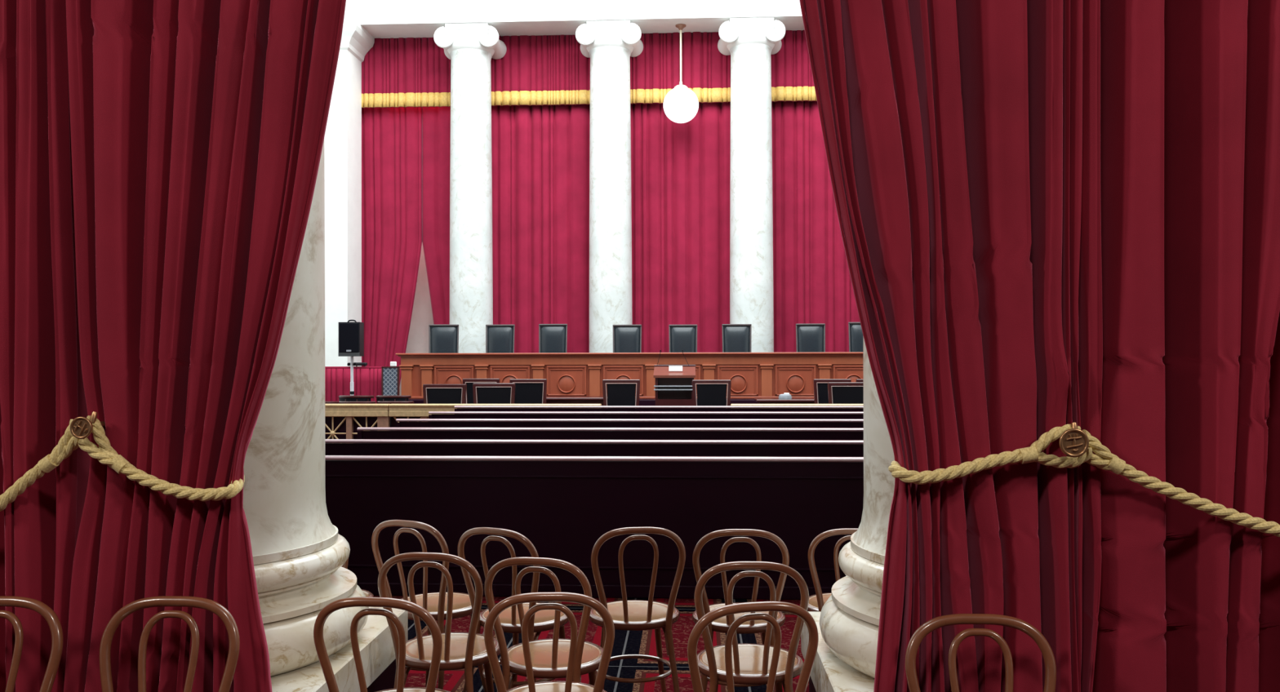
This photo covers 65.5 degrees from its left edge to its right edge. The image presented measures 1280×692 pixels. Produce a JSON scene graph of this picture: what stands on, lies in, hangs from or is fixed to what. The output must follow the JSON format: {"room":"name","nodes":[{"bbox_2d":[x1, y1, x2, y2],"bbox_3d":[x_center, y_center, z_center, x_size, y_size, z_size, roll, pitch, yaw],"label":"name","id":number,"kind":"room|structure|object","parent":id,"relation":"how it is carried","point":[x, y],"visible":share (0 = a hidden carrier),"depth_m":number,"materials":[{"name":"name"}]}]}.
{"room":"courtroom","nodes":[
{"label":"courtroom","id":0,"kind":"room"},
{"bbox_2d":[324,21,374,366],"bbox_3d":[-7.112,-2.440,21.111,2.640,8.500,1.160,0,0,3],"label":"column","id":1,"kind":"structure","parent":0,"point":[343,134],"depth_m":20.75,"materials":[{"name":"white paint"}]},
{"bbox_2d":[399,243,433,395],"bbox_3d":[1.142,-4.701,22.455,19.000,13.000,0.300,0,0,3],"label":"wall","id":2,"kind":"structure","parent":0,"point":[422,314],"depth_m":22.59,"materials":[{"name":"paint"}]},
{"bbox_2d":[343,0,804,38],"bbox_3d":[1.045,-8.963,20.818,19.000,4.500,1.000,0,0,3],"label":"ceiling","id":3,"kind":"structure","parent":0,"point":[382,19],"depth_m":20.60,"materials":[{"name":"white paint"}]},
{"bbox_2d":[361,37,450,108],"bbox_3d":[-5.009,-5.962,21.612,2.897,1.560,0.099,0,0,3],"label":"valance","id":4,"kind":"object","parent":3,"relation":"hanging from","point":[400,72],"visible":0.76,"depth_m":21.61,"materials":[{"name":"red fabric"}]},
{"bbox_2d":[490,35,590,106],"bbox_3d":[-2.080,-5.971,21.455,2.942,1.560,0.112,0,0,3],"label":"valance","id":5,"kind":"object","parent":3,"relation":"hanging from","point":[541,70],"visible":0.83,"depth_m":21.46,"materials":[{"name":"red fabric"}]},
{"bbox_2d":[630,31,730,104],"bbox_3d":[0.865,-5.979,21.302,2.935,1.560,0.114,0,0,3],"label":"valance","id":6,"kind":"object","parent":3,"relation":"hanging from","point":[705,71],"visible":0.65,"depth_m":21.29,"materials":[{"name":"red fabric"}]},
{"bbox_2d":[662,23,698,123],"bbox_3d":[0.856,-5.690,20.824,0.744,2.044,0.744,0,0,3],"label":"globe lamp","id":7,"kind":"object","parent":3,"relation":"hanging from","point":[681,104],"visible":1,"depth_m":20.58,"materials":[{"name":"white glass"}]},
{"bbox_2d":[771,30,817,102],"bbox_3d":[3.804,-5.987,21.149,2.929,1.560,0.119,0,0,3],"label":"valance","id":8,"kind":"object","parent":3,"relation":"hanging from","point":[792,78],"visible":0.3,"depth_m":21.16,"materials":[{"name":"red fabric"}]},
{"bbox_2d":[373,595,808,691],"bbox_3d":[0.482,1.806,9.275,19.000,0.200,26.600,0,0,3],"label":"floor","id":9,"kind":"structure","parent":0,"point":[643,642],"depth_m":5.58,"materials":[{"name":"carpet"}]},
{"bbox_2d":[0,595,63,691],"bbox_3d":[-1.913,1.206,2.747,0.422,0.925,0.489,0,0,3],"label":"bentwood chair","id":10,"kind":"object","parent":9,"relation":"on","point":[46,612],"visible":1,"depth_m":2.92,"materials":[{"name":"brown wood"}]},
{"bbox_2d":[98,595,239,691],"bbox_3d":[-1.386,1.203,2.730,0.422,0.927,0.489,0,0,3],"label":"bentwood chair","id":11,"kind":"object","parent":9,"relation":"on","point":[104,658],"visible":1,"depth_m":2.91,"materials":[{"name":"brown wood"}]},
{"bbox_2d":[243,141,408,691],"bbox_3d":[-1.715,-2.578,3.912,1.360,8.500,1.260,0,0,3],"label":"marble column","id":12,"kind":"structure","parent":9,"relation":"on","point":[299,555],"depth_m":3.70,"materials":[{"name":"white stone"}]},
{"bbox_2d":[324,401,338,404],"bbox_3d":[-4.831,1.293,15.021,0.552,0.936,0.496,0,0,3],"label":"chair","id":13,"kind":"object","parent":9,"relation":"on","point":[326,402],"visible":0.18,"depth_m":14.88,"materials":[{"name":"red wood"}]},
{"bbox_2d":[346,356,356,395],"bbox_3d":[-4.704,0.963,16.204,0.408,1.590,0.361,0,0,3],"label":"speaker stand","id":14,"kind":"object","parent":9,"relation":"on","point":[351,364],"visible":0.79,"depth_m":16.24,"materials":[{"name":"metal"}]},
{"bbox_2d":[337,320,364,356],"bbox_3d":[-4.707,-0.132,16.256,0.350,0.601,0.298,0,0,3],"label":"loudspeaker","id":15,"kind":"object","parent":14,"relation":"on","point":[351,335],"visible":1,"depth_m":16.11,"materials":[{"name":"black plastic"}]},
{"bbox_2d":[339,324,358,352],"bbox_3d":[-4.714,-0.130,16.119,0.316,0.465,0.012,0,0,3],"label":"grille","id":16,"kind":"object","parent":15,"relation":"attached to","point":[348,333],"depth_m":16.11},
{"bbox_2d":[324,366,381,404],"bbox_3d":[-5.651,1.069,17.303,2.436,1.420,0.106,0,0,3],"label":"curtain","id":17,"kind":"object","parent":9,"relation":"on","point":[366,380],"depth_m":17.24,"materials":[{"name":"red fabric"}]},
{"bbox_2d":[349,362,367,366],"bbox_3d":[-4.889,0.321,17.272,0.302,0.072,0.100,0,0,3],"label":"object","id":18,"kind":"object","parent":17,"relation":"on","point":[364,364],"visible":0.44,"depth_m":17.23,"materials":[{"name":"black plastic"}]},
{"bbox_2d":[337,395,373,401],"bbox_3d":[-4.493,1.270,15.755,0.552,0.992,0.496,0,0,3],"label":"chair","id":19,"kind":"object","parent":9,"relation":"on","point":[341,398],"visible":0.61,"depth_m":15.55,"materials":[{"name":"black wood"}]},
{"bbox_2d":[337,401,375,404],"bbox_3d":[-4.262,1.292,14.992,0.552,0.936,0.496,0,0,3],"label":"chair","id":20,"kind":"object","parent":9,"relation":"on","point":[339,402],"visible":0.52,"depth_m":14.78,"materials":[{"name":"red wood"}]},
{"bbox_2d":[324,404,390,439],"bbox_3d":[-4.871,1.292,14.260,2.598,0.925,0.140,0,0,3],"label":"railing","id":21,"kind":"object","parent":9,"relation":"on","point":[342,421],"visible":0.22,"depth_m":14.19,"materials":[{"name":"gold metal"}]},
{"bbox_2d":[341,558,373,597],"bbox_3d":[-1.546,1.265,4.912,0.422,0.836,0.489,0,0,11],"label":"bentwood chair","id":22,"kind":"object","parent":9,"relation":"on","point":[367,593],"visible":0.02,"depth_m":4.98,"materials":[{"name":"brown wood"}]},
{"bbox_2d":[313,596,449,691],"bbox_3d":[-0.798,1.225,3.293,0.422,0.889,0.489,0,0,7],"label":"bentwood chair","id":23,"kind":"object","parent":9,"relation":"on","point":[368,602],"visible":1,"depth_m":3.10,"materials":[{"name":"brown wood"}]},
{"bbox_2d":[381,366,399,395],"bbox_3d":[-4.293,1.064,17.129,0.300,1.420,0.045,0,0,3],"label":"lattice screen","id":24,"kind":"object","parent":9,"relation":"on","point":[389,375],"visible":0.47,"depth_m":17.12,"materials":[{"name":"grey metal"}]},
{"bbox_2d":[390,361,396,366],"bbox_3d":[-4.245,0.311,17.132,0.110,0.085,0.040,0,0,3],"label":"box","id":25,"kind":"object","parent":24,"relation":"on","point":[392,363],"visible":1,"depth_m":17.11,"materials":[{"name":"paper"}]},
{"bbox_2d":[361,106,422,386],"bbox_3d":[-5.582,-1.829,21.814,1.625,7.221,0.077,0,0,3],"label":"drape","id":26,"kind":"object","parent":9,"relation":"on","point":[392,137],"visible":0.66,"depth_m":21.80,"materials":[{"name":"red fabric"}]},
{"bbox_2d":[375,395,411,404],"bbox_3d":[-3.894,1.268,15.724,0.552,0.992,0.496,0,0,3],"label":"chair","id":27,"kind":"object","parent":9,"relation":"on","point":[379,398],"visible":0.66,"depth_m":15.52,"materials":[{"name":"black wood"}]},
{"bbox_2d":[377,401,413,427],"bbox_3d":[-3.690,1.290,15.013,0.552,0.936,0.496,0,0,3],"label":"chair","id":28,"kind":"object","parent":9,"relation":"on","point":[378,402],"visible":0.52,"depth_m":14.80,"materials":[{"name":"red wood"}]},
{"bbox_2d":[371,520,487,691],"bbox_3d":[-0.977,1.236,4.702,0.422,0.889,0.489,0,0,23],"label":"bentwood chair","id":29,"kind":"object","parent":9,"relation":"on","point":[436,603],"visible":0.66,"depth_m":4.55,"materials":[{"name":"brown wood"}]},
{"bbox_2d":[422,106,450,324],"bbox_3d":[-4.160,-1.833,21.728,1.240,7.220,0.103,0,0,3],"label":"drape","id":30,"kind":"object","parent":9,"relation":"on","point":[436,122],"visible":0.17,"depth_m":21.74,"materials":[{"name":"red fabric"}]},
{"bbox_2d":[377,552,499,691],"bbox_3d":[-0.777,1.230,3.986,0.422,0.889,0.489,0,0,8],"label":"bentwood chair","id":31,"kind":"object","parent":9,"relation":"on","point":[460,651],"visible":0.9,"depth_m":3.82,"materials":[{"name":"brown wood"}]},
{"bbox_2d":[422,384,466,404],"bbox_3d":[-2.944,1.169,15.306,0.651,1.178,0.556,0,0,3],"label":"chair","id":32,"kind":"object","parent":9,"relation":"on","point":[432,393],"visible":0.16,"depth_m":15.04,"materials":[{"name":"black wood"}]},
{"bbox_2d":[433,22,506,353],"bbox_3d":[-3.570,-2.450,21.049,1.360,8.500,1.260,0,0,3],"label":"marble column","id":33,"kind":"structure","parent":9,"relation":"on","point":[470,48],"depth_m":20.67,"materials":[{"name":"white stone"}]},
{"bbox_2d":[462,378,500,404],"bbox_3d":[-2.545,1.146,16.287,0.600,1.236,0.556,0,0,3],"label":"chair","id":34,"kind":"object","parent":9,"relation":"on","point":[468,382],"visible":0.2,"depth_m":16.03,"materials":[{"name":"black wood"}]},
{"bbox_2d":[472,382,515,404],"bbox_3d":[-2.189,1.159,15.267,0.639,1.192,0.556,0,0,3],"label":"chair","id":35,"kind":"object","parent":9,"relation":"on","point":[483,393],"visible":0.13,"depth_m":15.00,"materials":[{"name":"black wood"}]},
{"bbox_2d":[388,404,601,427],"bbox_3d":[-2.058,1.284,14.116,3.028,0.925,0.140,0,0,3],"label":"railing","id":36,"kind":"object","parent":9,"relation":"on","point":[396,411],"visible":0.09,"depth_m":14.11,"materials":[{"name":"brown wood"}]},
{"bbox_2d":[457,527,568,691],"bbox_3d":[-0.540,1.233,4.496,0.422,0.889,0.489,0,0,25],"label":"bentwood chair","id":37,"kind":"object","parent":9,"relation":"on","point":[540,621],"visible":0.57,"depth_m":4.35,"materials":[{"name":"brown wood"}]},
{"bbox_2d":[509,378,546,404],"bbox_3d":[-1.781,1.147,16.247,0.597,1.228,0.556,0,0,3],"label":"chair","id":38,"kind":"object","parent":9,"relation":"on","point":[525,393],"visible":0.24,"depth_m":15.98,"materials":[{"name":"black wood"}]},
{"bbox_2d":[491,104,590,353],"bbox_3d":[-2.059,-1.839,21.610,2.954,7.220,0.161,0,0,3],"label":"drape","id":39,"kind":"object","parent":9,"relation":"on","point":[540,154],"visible":0.41,"depth_m":21.60,"materials":[{"name":"red fabric"}]},
{"bbox_2d":[484,556,603,690],"bbox_3d":[-0.346,1.228,3.889,0.422,0.889,0.489,0,0,11],"label":"bentwood chair","id":40,"kind":"object","parent":9,"relation":"on","point":[549,657],"visible":0.8,"depth_m":3.74,"materials":[{"name":"brown wood"}]},
{"bbox_2d":[484,591,614,691],"bbox_3d":[-0.294,1.224,3.353,0.422,0.889,0.489,0,0,-2],"label":"bentwood chair","id":41,"kind":"object","parent":9,"relation":"on","point":[568,686],"visible":1,"depth_m":3.17,"materials":[{"name":"brown wood"}]},
{"bbox_2d":[546,395,608,405],"bbox_3d":[-1.058,1.327,17.318,1.500,0.880,0.700,0,0,3],"label":"table","id":42,"kind":"object","parent":9,"relation":"on","point":[549,399],"visible":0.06,"depth_m":17.03,"materials":[{"name":"red wood"}]},
{"bbox_2d":[408,399,757,405],"bbox_3d":[0.780,1.375,18.976,11.100,0.800,2.200,0,0,3],"label":"trim","id":43,"kind":"structure","parent":9,"relation":"on","point":[642,402],"depth_m":17.91,"materials":[{"name":"brown wood"}]},
{"bbox_2d":[428,324,458,353],"bbox_3d":[-3.883,0.281,19.567,0.650,1.420,0.785,0,0,-3],"label":"high chair","id":44,"kind":"object","parent":43,"relation":"on","point":[442,339],"visible":0.36,"depth_m":19.71,"materials":[{"name":"black leather"}]},
{"bbox_2d":[485,324,515,353],"bbox_3d":[-2.776,0.281,19.509,0.635,1.413,0.785,0,0,3],"label":"high chair","id":45,"kind":"object","parent":43,"relation":"on","point":[500,339],"visible":0.41,"depth_m":19.66,"materials":[{"name":"black leather"}]},
{"bbox_2d":[538,324,567,352],"bbox_3d":[-1.724,0.274,19.455,0.623,1.421,0.785,0,0,3],"label":"high chair","id":46,"kind":"object","parent":43,"relation":"on","point":[553,338],"visible":0.34,"depth_m":19.61,"materials":[{"name":"black leather"}]},
{"bbox_2d":[613,324,641,352],"bbox_3d":[-0.260,0.279,19.380,0.628,1.402,0.785,0,0,3],"label":"high chair","id":47,"kind":"object","parent":43,"relation":"on","point":[626,338],"visible":0.34,"depth_m":19.53,"materials":[{"name":"black leather"}]},
{"bbox_2d":[395,351,862,399],"bbox_3d":[0.757,0.547,18.582,10.560,0.850,0.800,0,0,3],"label":"bench","id":48,"kind":"object","parent":43,"relation":"on","point":[752,375],"visible":0.53,"depth_m":18.31,"materials":[{"name":"red wood"}]},
{"bbox_2d":[668,324,697,352],"bbox_3d":[0.837,0.278,19.323,0.616,1.398,0.785,0,0,3],"label":"high chair","id":49,"kind":"object","parent":43,"relation":"on","point":[682,337],"visible":0.44,"depth_m":19.47,"materials":[{"name":"black leather"}]},
{"bbox_2d":[721,324,751,352],"bbox_3d":[1.883,0.272,19.270,0.632,1.405,0.785,0,0,3],"label":"high chair","id":50,"kind":"object","parent":43,"relation":"on","point":[736,338],"visible":0.39,"depth_m":19.42,"materials":[{"name":"black leather"}]},
{"bbox_2d":[795,324,825,352],"bbox_3d":[3.314,0.267,19.196,0.627,1.407,0.785,0,0,3],"label":"high chair","id":51,"kind":"object","parent":43,"relation":"on","point":[810,338],"visible":0.37,"depth_m":19.34,"materials":[{"name":"black leather"}]},
{"bbox_2d":[848,322,862,351],"bbox_3d":[4.330,0.251,19.144,0.627,1.433,0.785,0,0,3],"label":"high chair","id":52,"kind":"object","parent":43,"relation":"on","point":[855,334],"visible":0.2,"depth_m":19.30,"materials":[{"name":"black leather"}]},
{"bbox_2d":[324,455,863,599],"bbox_3d":[0.159,1.218,6.921,5.900,0.944,0.542,0,0,3],"label":"pew","id":53,"kind":"object","parent":9,"relation":"on","point":[562,505],"visible":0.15,"depth_m":6.69,"materials":[{"name":"brown wood"}]},
{"bbox_2d":[324,439,863,462],"bbox_3d":[0.225,1.226,8.200,5.900,0.944,0.542,0,0,3],"label":"pew","id":54,"kind":"object","parent":9,"relation":"on","point":[754,448],"visible":0.04,"depth_m":7.98,"materials":[{"name":"brown wood"}]},
{"bbox_2d":[575,19,643,352],"bbox_3d":[-0.619,-2.458,20.897,1.360,8.500,1.260,0,0,3],"label":"marble column","id":55,"kind":"structure","parent":9,"relation":"on","point":[610,45],"depth_m":20.52,"materials":[{"name":"white stone"}]},
{"bbox_2d":[356,427,863,444],"bbox_3d":[0.292,1.236,9.498,5.900,0.944,0.542,0,0,3],"label":"pew","id":56,"kind":"object","parent":9,"relation":"on","point":[489,433],"visible":0.12,"depth_m":9.28,"materials":[{"name":"brown wood"}]},
{"bbox_2d":[602,379,639,405],"bbox_3d":[-0.273,1.136,15.569,0.577,1.233,0.556,0,0,3],"label":"chair","id":57,"kind":"object","parent":9,"relation":"on","point":[618,394],"visible":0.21,"depth_m":15.31,"materials":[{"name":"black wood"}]},
{"bbox_2d":[395,418,863,431],"bbox_3d":[0.356,1.244,10.736,5.900,0.944,0.542,0,0,3],"label":"pew","id":58,"kind":"object","parent":9,"relation":"on","point":[403,423],"visible":0.12,"depth_m":10.51,"materials":[{"name":"brown wood"}]},
{"bbox_2d":[589,526,685,691],"bbox_3d":[-0.025,1.232,4.530,0.422,0.889,0.489,0,0,-6],"label":"bentwood chair","id":59,"kind":"object","parent":9,"relation":"on","point":[626,615],"visible":0.87,"depth_m":4.38,"materials":[{"name":"brown wood"}]},
{"bbox_2d":[428,411,863,419],"bbox_3d":[0.423,1.254,12.055,5.900,0.944,0.542,0,0,3],"label":"pew","id":60,"kind":"object","parent":9,"relation":"on","point":[686,415],"visible":0.09,"depth_m":11.82,"materials":[{"name":"brown wood"}]},
{"bbox_2d":[454,405,863,414],"bbox_3d":[0.490,1.263,13.353,5.900,0.944,0.542,0,0,3],"label":"pew","id":61,"kind":"object","parent":9,"relation":"on","point":[460,408],"visible":0.1,"depth_m":13.12,"materials":[{"name":"brown wood"}]},
{"bbox_2d":[653,364,695,405],"bbox_3d":[0.562,1.032,16.085,0.680,1.445,0.480,0,0,3],"label":"lectern","id":62,"kind":"object","parent":9,"relation":"on","point":[672,388],"visible":0.48,"depth_m":16.09,"materials":[{"name":"brown wood"}]},
{"bbox_2d":[653,388,692,391],"bbox_3d":[0.550,0.700,16.063,0.640,0.022,0.370,0,0,3],"label":"shelf","id":63,"kind":"object","parent":62,"relation":"attached to","point":[655,389],"depth_m":15.89,"materials":[{"name":"grey metal"}]},
{"bbox_2d":[653,385,692,386],"bbox_3d":[0.550,0.645,16.064,0.640,0.022,0.370,0,0,3],"label":"shelf","id":64,"kind":"object","parent":62,"relation":"attached to","point":[654,385],"depth_m":15.90,"materials":[{"name":"grey metal"}]},
{"bbox_2d":[668,365,682,371],"bbox_3d":[0.575,0.362,16.027,0.220,0.086,0.016,0,0,3],"label":"name card","id":65,"kind":"object","parent":62,"relation":"on","point":[671,368],"visible":1,"depth_m":16.02,"materials":[{"name":"white paper"}]},
{"bbox_2d":[630,102,730,352],"bbox_3d":[0.885,-1.848,21.465,2.946,7.220,0.148,0,0,3],"label":"drape","id":66,"kind":"object","parent":9,"relation":"on","point":[680,172],"visible":0.44,"depth_m":21.47,"materials":[{"name":"red fabric"}]},
{"bbox_2d":[692,379,731,405],"bbox_3d":[1.101,1.132,15.348,0.588,1.231,0.556,0,0,3],"label":"chair","id":67,"kind":"object","parent":9,"relation":"on","point":[709,393],"visible":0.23,"depth_m":15.08,"materials":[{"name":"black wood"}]},
{"bbox_2d":[692,528,789,691],"bbox_3d":[0.445,1.230,4.474,0.422,0.889,0.489,0,0,3],"label":"bentwood chair","id":68,"kind":"object","parent":9,"relation":"on","point":[722,624],"visible":0.54,"depth_m":4.30,"materials":[{"name":"brown wood"}]},
{"bbox_2d":[717,17,785,352],"bbox_3d":[2.322,-2.466,20.746,1.360,8.500,1.260,0,0,3],"label":"marble column","id":69,"kind":"structure","parent":9,"relation":"on","point":[750,42],"depth_m":20.36,"materials":[{"name":"white stone"}]},
{"bbox_2d":[694,561,808,691],"bbox_3d":[0.417,1.226,3.812,0.422,0.889,0.489,0,0,3],"label":"bentwood chair","id":70,"kind":"object","parent":9,"relation":"on","point":[751,663],"visible":0.91,"depth_m":3.65,"materials":[{"name":"brown wood"}]},
{"bbox_2d":[687,601,818,691],"bbox_3d":[0.313,1.222,3.220,0.422,0.889,0.489,0,0,-11],"label":"bentwood chair","id":71,"kind":"object","parent":9,"relation":"on","point":[757,606],"visible":1,"depth_m":3.02,"materials":[{"name":"brown wood"}]},
{"bbox_2d":[754,397,814,404],"bbox_3d":[2.637,1.332,17.128,1.300,0.850,0.700,0,0,3],"label":"table","id":72,"kind":"object","parent":9,"relation":"on","point":[759,400],"visible":0.26,"depth_m":16.84,"materials":[{"name":"red wood"}]},
{"bbox_2d":[778,392,791,399],"bbox_3d":[2.478,0.854,16.989,0.230,0.105,0.230,0,0,3],"label":"papers","id":73,"kind":"object","parent":72,"relation":"on","point":[786,395],"visible":1,"depth_m":16.91,"materials":[{"name":"white paper"}]},
{"bbox_2d":[730,404,863,405],"bbox_3d":[3.094,1.270,13.851,3.650,0.925,0.140,0,0,3],"label":"railing","id":74,"kind":"object","parent":9,"relation":"on","point":[731,404],"visible":0.02,"depth_m":13.83,"materials":[{"name":"brown wood"}]},
{"bbox_2d":[771,101,860,352],"bbox_3d":[3.825,-1.856,21.313,2.941,7.220,0.151,0,0,3],"label":"drape","id":75,"kind":"object","parent":9,"relation":"on","point":[812,284],"visible":0.3,"depth_m":21.32,"materials":[{"name":"red fabric"}]},
{"bbox_2d":[813,378,851,404],"bbox_3d":[3.057,1.137,15.998,0.587,1.222,0.556,0,0,3],"label":"chair","id":76,"kind":"object","parent":9,"relation":"on","point":[820,393],"visible":0.15,"depth_m":15.74,"materials":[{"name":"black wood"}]},
{"bbox_2d":[807,528,857,612],"bbox_3d":[0.996,1.258,4.783,0.422,0.836,0.489,0,0,3],"label":"bentwood chair","id":77,"kind":"object","parent":9,"relation":"on","point":[816,602],"visible":0.29,"depth_m":4.61,"materials":[{"name":"brown wood"}]},
{"bbox_2d":[827,382,863,404],"bbox_3d":[3.115,1.140,14.994,0.624,1.200,0.556,0,0,3],"label":"chair","id":78,"kind":"object","parent":9,"relation":"on","point":[838,393],"visible":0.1,"depth_m":14.73,"materials":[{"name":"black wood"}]},
{"bbox_2d":[800,336,894,691],"bbox_3d":[1.297,-2.586,3.757,1.360,8.500,1.260,0,0,3],"label":"marble column","id":79,"kind":"structure","parent":9,"relation":"on","point":[847,624],"depth_m":3.61,"materials":[{"name":"white stone"}]},
{"bbox_2d":[905,613,1056,691],"bbox_3d":[0.947,1.210,2.610,0.422,0.901,0.489,0,0,3],"label":"bentwood chair","id":80,"kind":"object","parent":9,"relation":"on","point":[932,624],"visible":1,"depth_m":2.80,"materials":[{"name":"brown wood"}]},
{"bbox_3d":[-0.034,-4.463,-0.417,19.000,0.200,7.100,0,0,3],"label":"ceiling","id":81,"kind":"structure","parent":0,"visible":0},
{"bbox_2d":[0,0,90,691],"bbox_3d":[-3.079,-1.324,3.312,2.632,5.969,0.360,0,0,3],"label":"velvet curtain","id":82,"kind":"object","parent":81,"relation":"hanging from","point":[42,388],"visible":0.8,"depth_m":3.10,"materials":[{"name":"red fabric"}]},
{"bbox_2d":[63,0,346,691],"bbox_3d":[-1.102,-1.330,3.210,1.419,5.969,0.361,0,0,3],"label":"velvet curtain","id":83,"kind":"object","parent":81,"relation":"hanging from","point":[197,127],"visible":0.96,"depth_m":3.07,"materials":[{"name":"red fabric"}]},
{"bbox_2d":[70,411,105,439],"bbox_3d":[-1.667,0.241,3.212,0.067,0.080,0.456,0,0,3],"label":"medallion","id":84,"kind":"object","parent":83,"relation":"attached to","point":[81,428],"visible":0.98,"depth_m":2.99,"materials":[{"name":"gold metal"}]},
{"bbox_2d":[0,419,84,511],"bbox_3d":[-2.271,0.507,3.077,1.136,0.565,0.101,0,0,6],"label":"rope","id":85,"kind":"object","parent":84,"relation":"hanging from","point":[68,443],"visible":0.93,"depth_m":3.04,"materials":[{"name":"beige fabric"}]},
{"bbox_2d":[78,415,244,502],"bbox_3d":[-1.459,0.342,3.129,0.493,0.260,0.261,0,0,3],"label":"rope","id":86,"kind":"object","parent":83,"relation":"attached to","point":[105,454],"visible":0.85,"depth_m":3.01,"materials":[{"name":"beige fabric"}]},
{"bbox_2d":[799,0,1079,691],"bbox_3d":[0.633,-1.335,3.126,1.359,5.969,0.393,0,0,5],"label":"velvet curtain","id":87,"kind":"object","parent":81,"relation":"hanging from","point":[945,124],"visible":0.95,"depth_m":2.95,"materials":[{"name":"red fabric"}]},
{"bbox_2d":[888,424,1092,484],"bbox_3d":[1.028,0.316,3.001,0.577,0.176,0.262,0,0,3],"label":"rope","id":88,"kind":"object","parent":87,"relation":"attached to","point":[1033,453],"visible":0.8,"depth_m":2.88,"materials":[{"name":"beige fabric"}]},
{"bbox_2d":[1058,422,1088,457],"bbox_3d":[1.250,0.271,3.062,0.083,0.097,0.457,0,0,3],"label":"medallion","id":89,"kind":"object","parent":87,"relation":"attached to","point":[1073,442],"visible":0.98,"depth_m":2.84,"materials":[{"name":"gold metal"}]},
{"bbox_2d":[1081,429,1279,537],"bbox_3d":[1.990,0.459,2.861,1.448,0.434,0.103,0,0,0],"label":"rope","id":90,"kind":"object","parent":89,"relation":"hanging from","point":[1104,460],"visible":0.91,"depth_m":2.86,"materials":[{"name":"beige fabric"}]},
{"bbox_2d":[1069,0,1279,691],"bbox_3d":[2.815,-1.341,3.009,3.110,5.969,0.360,0,0,3],"label":"velvet curtain","id":91,"kind":"object","parent":81,"relation":"hanging from","point":[1175,161],"visible":0.88,"depth_m":2.94,"materials":[{"name":"red fabric"}]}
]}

